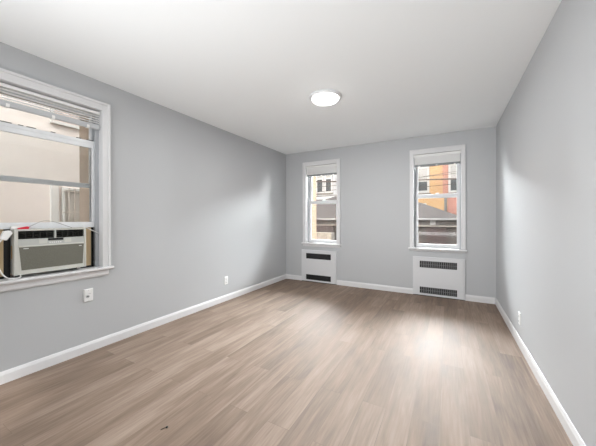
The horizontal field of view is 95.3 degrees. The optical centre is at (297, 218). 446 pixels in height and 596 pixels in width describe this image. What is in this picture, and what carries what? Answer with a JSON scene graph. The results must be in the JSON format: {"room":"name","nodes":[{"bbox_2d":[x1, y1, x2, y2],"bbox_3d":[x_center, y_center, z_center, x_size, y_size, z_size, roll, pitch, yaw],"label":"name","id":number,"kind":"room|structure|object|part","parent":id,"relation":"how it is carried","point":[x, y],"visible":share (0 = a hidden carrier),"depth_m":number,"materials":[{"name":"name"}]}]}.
{"room":"empty living room","nodes":[
{"label":"empty living room","id":0,"kind":"room"},
{"bbox_2d":[1,93,88,274],"bbox_3d":[-1.970,0.006,2.993,0.219,2.600,6.436,0,0,29],"label":"brick wall","id":1,"kind":"structure","parent":0,"point":[83,132],"depth_m":2.71,"materials":[{"name":"beige paint"}]},
{"bbox_2d":[0,42,285,371],"bbox_3d":[-1.738,-0.045,2.979,0.200,2.500,6.236,0,0,29],"label":"wall","id":2,"kind":"structure","parent":0,"point":[196,204],"depth_m":3.05,"materials":[{"name":"grey paint"}]},
{"bbox_2d":[0,68,113,291],"bbox_3d":[-2.206,-0.281,2.338,0.499,1.630,0.906,0,0,29],"label":"window","id":3,"kind":"structure","parent":2,"relation":"in","point":[99,142],"depth_m":2.45,"materials":[{"name":"white paint"}]},
{"bbox_2d":[0,229,9,278],"bbox_3d":[-2.252,0.266,2.038,0.032,0.374,0.130,0,0,29],"label":"board","id":4,"kind":"object","parent":3,"relation":"on","point":[4,244],"visible":0.9,"depth_m":2.07,"materials":[{"name":"beige wood"}]},
{"bbox_2d":[0,228,85,278],"bbox_3d":[-2.256,0.267,2.321,0.528,0.374,0.562,0,0,29],"label":"window air conditioner","id":5,"kind":"object","parent":3,"relation":"on","point":[38,250],"visible":1,"depth_m":2.20,"materials":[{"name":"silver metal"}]},
{"bbox_3d":[-2.141,0.301,2.014,0.031,0.302,0.136,0,0,29],"label":"power cord","id":6,"kind":"part","parent":5,"relation":"part of","materials":[{"name":"white plastic"}]},
{"bbox_2d":[10,225,28,228],"bbox_3d":[-2.149,0.064,2.099,0.050,0.031,0.097,0,0,29],"label":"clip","id":7,"kind":"object","parent":5,"relation":"on","point":[16,226],"visible":0.92,"depth_m":2.09,"materials":[{"name":"white plastic"}]},
{"bbox_3d":[-2.042,0.181,2.261,0.042,0.050,0.427,0,0,29],"label":"control panel","id":8,"kind":"part","parent":5,"relation":"part of","materials":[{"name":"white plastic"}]},
{"bbox_2d":[19,243,83,269],"bbox_3d":[-2.033,0.308,2.258,0.021,0.175,0.421,0,0,29],"label":"grille","id":9,"kind":"object","parent":5,"relation":"attached to","point":[45,256],"depth_m":2.23,"materials":[{"name":"grey plastic"}]},
{"bbox_3d":[-2.146,-0.649,2.304,0.030,0.711,0.709,0,0,29],"label":"sash","id":10,"kind":"part","parent":3,"relation":"part of","materials":[{"name":"paint"}]},
{"bbox_3d":[-2.105,-0.327,2.282,0.030,0.810,0.709,0,0,29],"label":"sash","id":11,"kind":"part","parent":3,"relation":"part of","materials":[{"name":"paint"}]},
{"bbox_2d":[0,82,99,129],"bbox_3d":[-2.062,-0.923,2.258,0.034,0.170,0.728,0,0,29],"label":"mini blind","id":12,"kind":"object","parent":3,"relation":"attached to","point":[7,104],"visible":1,"depth_m":2.23,"materials":[{"name":"white plastic"}]},
{"bbox_3d":[-2.062,-0.863,2.258,0.030,0.046,0.722,0,0,29],"label":"rail","id":13,"kind":"part","parent":12,"relation":"part of","materials":[{"name":"grey"}]},
{"bbox_3d":[-2.113,0.466,2.288,0.189,0.025,0.738,0,0,29],"label":"sill","id":14,"kind":"part","parent":3,"relation":"part of","materials":[{"name":"paint"}]},
{"bbox_2d":[80,227,92,267],"bbox_3d":[-1.974,0.265,2.543,0.032,0.374,0.096,0,0,29],"label":"board","id":15,"kind":"object","parent":3,"relation":"on","point":[89,234],"visible":0.62,"depth_m":2.55,"materials":[{"name":"beige wood"}]},
{"bbox_2d":[83,288,92,301],"bbox_3d":[-1.898,0.691,2.461,0.020,0.114,0.072,0,0,29],"label":"wall jack","id":16,"kind":"object","parent":2,"relation":"attached to","point":[87,293],"visible":1,"depth_m":2.45,"materials":[{"name":"white plastic"}]},
{"bbox_2d":[0,274,286,384],"bbox_3d":[-1.691,1.161,2.841,0.013,0.088,6.036,0,0,29],"label":"baseboard","id":17,"kind":"structure","parent":2,"relation":"attached to","point":[17,372],"depth_m":2.63,"materials":[{"name":"white paint"}]},
{"bbox_2d":[224,276,227,284],"bbox_3d":[-1.056,0.905,3.994,0.011,0.116,0.072,0,0,29],"label":"duplex outlet","id":18,"kind":"object","parent":2,"relation":"attached to","point":[226,277],"visible":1,"depth_m":3.99,"materials":[{"name":"white plastic"}]},
{"bbox_2d":[0,0,561,154],"bbox_3d":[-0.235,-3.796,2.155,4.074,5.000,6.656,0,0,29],"label":"ceiling","id":19,"kind":"structure","parent":0,"point":[250,70],"depth_m":2.17,"materials":[{"name":"white paint"}]},
{"bbox_2d":[309,89,341,105],"bbox_3d":[0.290,-1.273,2.882,0.340,0.049,0.340,0,0,29],"label":"ceiling light","id":20,"kind":"object","parent":19,"relation":"attached to","point":[323,97],"visible":1,"depth_m":2.81,"materials":[{"name":"white plastic"}]},
{"bbox_2d":[312,93,337,105],"bbox_3d":[0.290,-1.261,2.882,0.276,0.025,0.276,0,0,29],"label":"diffuser","id":21,"kind":"object","parent":20,"relation":"attached to","point":[323,99],"depth_m":2.83,"materials":[{"name":"white"}]},
{"bbox_2d":[0,279,572,445],"bbox_3d":[-0.228,1.264,2.159,4.074,0.120,6.656,0,0,29],"label":"floor","id":22,"kind":"structure","parent":0,"point":[286,362],"depth_m":1.98,"materials":[{"name":"brown wood"}]},
{"bbox_2d":[302,249,336,284],"bbox_3d":[0.387,0.898,5.122,0.719,0.605,0.032,0,0,29],"label":"radiator cover","id":23,"kind":"object","parent":22,"relation":"on","point":[318,266],"visible":1,"depth_m":5.10,"materials":[{"name":"white metal"}]},
{"bbox_2d":[306,253,330,259],"bbox_3d":[0.384,0.708,5.122,0.514,0.105,0.004,0,0,29],"label":"grille","id":24,"kind":"object","parent":23,"relation":"attached to","point":[309,256],"depth_m":5.11,"materials":[{"name":"black metal"}]},
{"bbox_2d":[306,274,330,281],"bbox_3d":[0.385,1.110,5.122,0.514,0.100,0.004,0,0,29],"label":"grille","id":25,"kind":"object","parent":23,"relation":"attached to","point":[309,277],"depth_m":5.12,"materials":[{"name":"black metal"}]},
{"bbox_2d":[413,256,464,300],"bbox_3d":[2.141,0.896,4.154,0.712,0.605,0.032,0,0,29],"label":"radiator cover","id":26,"kind":"object","parent":22,"relation":"on","point":[432,276],"visible":1,"depth_m":4.13,"materials":[{"name":"white metal"}]},
{"bbox_2d":[420,261,456,269],"bbox_3d":[2.138,0.706,4.153,0.507,0.105,0.004,0,0,29],"label":"grille","id":27,"kind":"object","parent":26,"relation":"attached to","point":[424,265],"depth_m":4.14,"materials":[{"name":"grey metal"}]},
{"bbox_2d":[420,286,456,296],"bbox_3d":[2.138,1.108,4.153,0.507,0.100,0.004,0,0,29],"label":"grille","id":28,"kind":"object","parent":26,"relation":"attached to","point":[436,291],"depth_m":4.14,"materials":[{"name":"grey metal"}]},
{"bbox_2d":[312,176,315,238],"bbox_3d":[1.238,-0.001,5.024,3.874,2.600,0.219,0,0,29],"label":"brick wall","id":29,"kind":"structure","parent":0,"point":[313,177],"depth_m":5.53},
{"bbox_2d":[286,126,495,298],"bbox_3d":[1.321,-0.051,4.738,3.454,2.500,0.200,0,0,29],"label":"wall","id":30,"kind":"structure","parent":0,"point":[374,177],"depth_m":4.52,"materials":[{"name":"grey paint"}]},
{"bbox_2d":[301,159,340,247],"bbox_3d":[0.532,-0.277,5.288,0.800,1.630,0.499,0,0,29],"label":"window","id":31,"kind":"structure","parent":30,"relation":"in","point":[307,181],"depth_m":5.25,"materials":[{"name":"white paint"}]},
{"bbox_2d":[306,163,336,176],"bbox_3d":[0.445,-0.916,5.131,0.634,0.200,0.031,0,0,29],"label":"mini blind","id":32,"kind":"object","parent":31,"relation":"attached to","point":[329,169],"visible":0.88,"depth_m":5.12,"materials":[{"name":"white plastic"}]},
{"bbox_3d":[0.445,-0.833,5.132,0.618,0.030,0.026,0,0,29],"label":"rail","id":33,"kind":"part","parent":32,"relation":"part of","materials":[{"name":"grey"}]},
{"bbox_3d":[0.512,-0.649,5.253,0.611,0.713,0.030,0,0,29],"label":"sash","id":34,"kind":"part","parent":31,"relation":"part of","materials":[{"name":"glass"}]},
{"bbox_3d":[0.493,0.053,5.218,0.611,0.810,0.032,0,0,29],"label":"sash","id":35,"kind":"part","parent":31,"relation":"part of","materials":[{"name":"white plastic"}]},
{"bbox_2d":[286,274,494,303],"bbox_3d":[1.271,1.155,4.646,3.428,0.088,0.013,0,0,29],"label":"baseboard","id":36,"kind":"structure","parent":30,"relation":"attached to","point":[482,299],"depth_m":4.52,"materials":[{"name":"white paint"}]},
{"bbox_2d":[408,144,466,252],"bbox_3d":[2.226,-0.279,4.352,0.799,1.630,0.499,0,0,29],"label":"window","id":37,"kind":"structure","parent":30,"relation":"in","point":[460,247],"depth_m":4.17,"materials":[{"name":"white paint"}]},
{"bbox_2d":[414,150,460,166],"bbox_3d":[2.140,-0.921,4.195,0.647,0.194,0.031,0,0,29],"label":"mini blind","id":38,"kind":"object","parent":37,"relation":"attached to","point":[453,157],"visible":1,"depth_m":4.18,"materials":[{"name":"white plastic"}]},
{"bbox_3d":[2.140,-0.841,4.196,0.631,0.030,0.026,0,0,29],"label":"rail","id":39,"kind":"part","parent":38,"relation":"part of","materials":[{"name":"grey"}]},
{"bbox_3d":[2.207,-0.669,4.317,0.624,0.675,0.030,0,0,29],"label":"sash","id":40,"kind":"part","parent":37,"relation":"part of","materials":[{"name":"white plastic"}]},
{"bbox_3d":[2.189,0.032,4.282,0.624,0.848,0.032,0,0,29],"label":"sash","id":41,"kind":"part","parent":37,"relation":"part of","materials":[{"name":"white plastic"}]},
{"bbox_2d":[496,0,595,445],"bbox_3d":[1.466,-0.048,1.222,0.200,2.500,6.656,0,0,29],"label":"wall","id":42,"kind":"structure","parent":0,"point":[546,131],"depth_m":1.69,"materials":[{"name":"grey paint"}]},
{"bbox_2d":[518,311,520,325],"bbox_3d":[2.085,0.939,2.559,0.011,0.116,0.072,0,0,29],"label":"duplex outlet","id":43,"kind":"object","parent":42,"relation":"attached to","point":[519,313],"visible":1,"depth_m":2.54,"materials":[{"name":"white plastic"}]},
{"bbox_2d":[495,298,585,445],"bbox_3d":[1.321,1.158,1.177,0.013,0.088,6.036,0,0,29],"label":"baseboard","id":44,"kind":"structure","parent":42,"relation":"attached to","point":[575,438],"depth_m":1.83,"materials":[{"name":"white paint"}]},
{"label":"outside","id":45,"kind":"structure","parent":0,"visible":0},
{"bbox_3d":[4.583,2.987,13.467,55.000,0.200,52.000,0,0,29],"label":"ground","id":46,"kind":"structure","parent":45,"visible":0},
{"bbox_2d":[0,95,79,227],"bbox_3d":[-5.641,-0.242,6.255,4.078,6.300,11.500,0,0,29],"label":"neighbor house","id":47,"kind":"structure","parent":46,"relation":"on","point":[20,155],"depth_m":4.55,"materials":[{"name":"beige paint"}]},
{"bbox_3d":[-4.141,-2.178,4.904,0.010,0.970,0.450,0,0,29],"label":"pane","id":48,"kind":"part","parent":47,"relation":"part of","materials":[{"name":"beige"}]},
{"bbox_3d":[-4.093,-0.051,4.986,0.010,0.937,0.330,0,0,29],"label":"pane","id":49,"kind":"part","parent":47,"relation":"part of","materials":[{"name":"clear glass"}]},
{"bbox_2d":[316,232,334,239],"bbox_3d":[-0.689,1.678,9.921,4.200,2.440,0.300,0,0,29],"label":"wall","id":50,"kind":"structure","parent":46,"relation":"on","point":[319,235],"depth_m":8.92,"materials":[{"name":"stone"}]},
{"bbox_2d":[316,174,336,200],"bbox_3d":[3.596,-0.466,19.032,5.300,6.700,5.200,0,0,29],"label":"house","id":51,"kind":"structure","parent":46,"relation":"on","point":[329,185],"depth_m":17.22,"materials":[{"name":"white paint"}]},
{"bbox_3d":[1.416,-2.147,17.465,0.380,0.830,0.015,0,0,29],"label":"pane","id":52,"kind":"part","parent":51,"relation":"part of","materials":[{"name":"grey glass"}]},
{"bbox_3d":[1.933,-2.147,17.180,0.380,0.830,0.015,0,0,29],"label":"pane","id":53,"kind":"part","parent":51,"relation":"part of","materials":[{"name":"grey glass"}]},
{"bbox_2d":[316,196,456,244],"bbox_3d":[3.302,0.649,12.651,7.550,4.480,5.460,0,0,29],"label":"garage","id":54,"kind":"structure","parent":46,"relation":"on","point":[435,225],"depth_m":9.21,"materials":[{"name":"grey"}]},
{"bbox_3d":[4.632,1.575,9.100,0.630,2.630,0.095,0,0,29],"label":"door","id":55,"kind":"part","parent":54,"relation":"part of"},
{"bbox_2d":[418,164,456,214],"bbox_3d":[10.520,-0.474,15.226,10.300,6.700,5.170,0,0,29],"label":"brick house","id":56,"kind":"structure","parent":46,"relation":"on","point":[449,205],"depth_m":14.19,"materials":[{"name":"orange brick"}]},
{"bbox_3d":[6.642,-2.367,14.580,0.560,0.660,0.015,0,0,29],"label":"pane","id":57,"kind":"part","parent":56,"relation":"part of","materials":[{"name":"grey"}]},
{"bbox_3d":[6.643,-1.767,14.580,0.560,0.540,0.015,0,0,29],"label":"pane","id":58,"kind":"part","parent":56,"relation":"part of","materials":[{"name":"grey glass"}]},
{"bbox_3d":[8.090,-2.369,13.746,0.660,0.660,0.015,0,0,29],"label":"pane","id":59,"kind":"part","parent":56,"relation":"part of","materials":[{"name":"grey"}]},
{"bbox_3d":[8.091,-1.739,13.747,0.660,0.600,0.015,0,0,29],"label":"pane","id":60,"kind":"part","parent":56,"relation":"part of","materials":[{"name":"grey glass"}]},
{"bbox_3d":[-1.633,0.273,11.525,0.280,5.250,1.000,0,0,29],"label":"utility pole","id":61,"kind":"object","parent":46,"relation":"on","visible":0},
{"bbox_2d":[316,178,456,181],"bbox_3d":[2.684,-1.291,8.796,10.042,0.512,0.043,0,0,29],"label":"overhead cable","id":62,"kind":"object","parent":61,"relation":"attached to","point":[440,178],"visible":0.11,"depth_m":8.06,"materials":[{"name":"grey plastic"}]},
{"bbox_2d":[316,183,456,196],"bbox_3d":[2.782,-0.982,8.971,10.041,0.467,0.018,0,0,29],"label":"overhead cable","id":63,"kind":"object","parent":61,"relation":"attached to","point":[454,183],"visible":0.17,"depth_m":8.30,"materials":[{"name":"grey plastic"}]},
{"bbox_2d":[321,173,455,186],"bbox_3d":[2.878,-1.337,9.146,10.040,0.355,0.016,0,0,29],"label":"overhead cable","id":64,"kind":"object","parent":61,"relation":"attached to","point":[451,173],"visible":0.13,"depth_m":8.45,"materials":[{"name":"grey plastic"}]}
]}

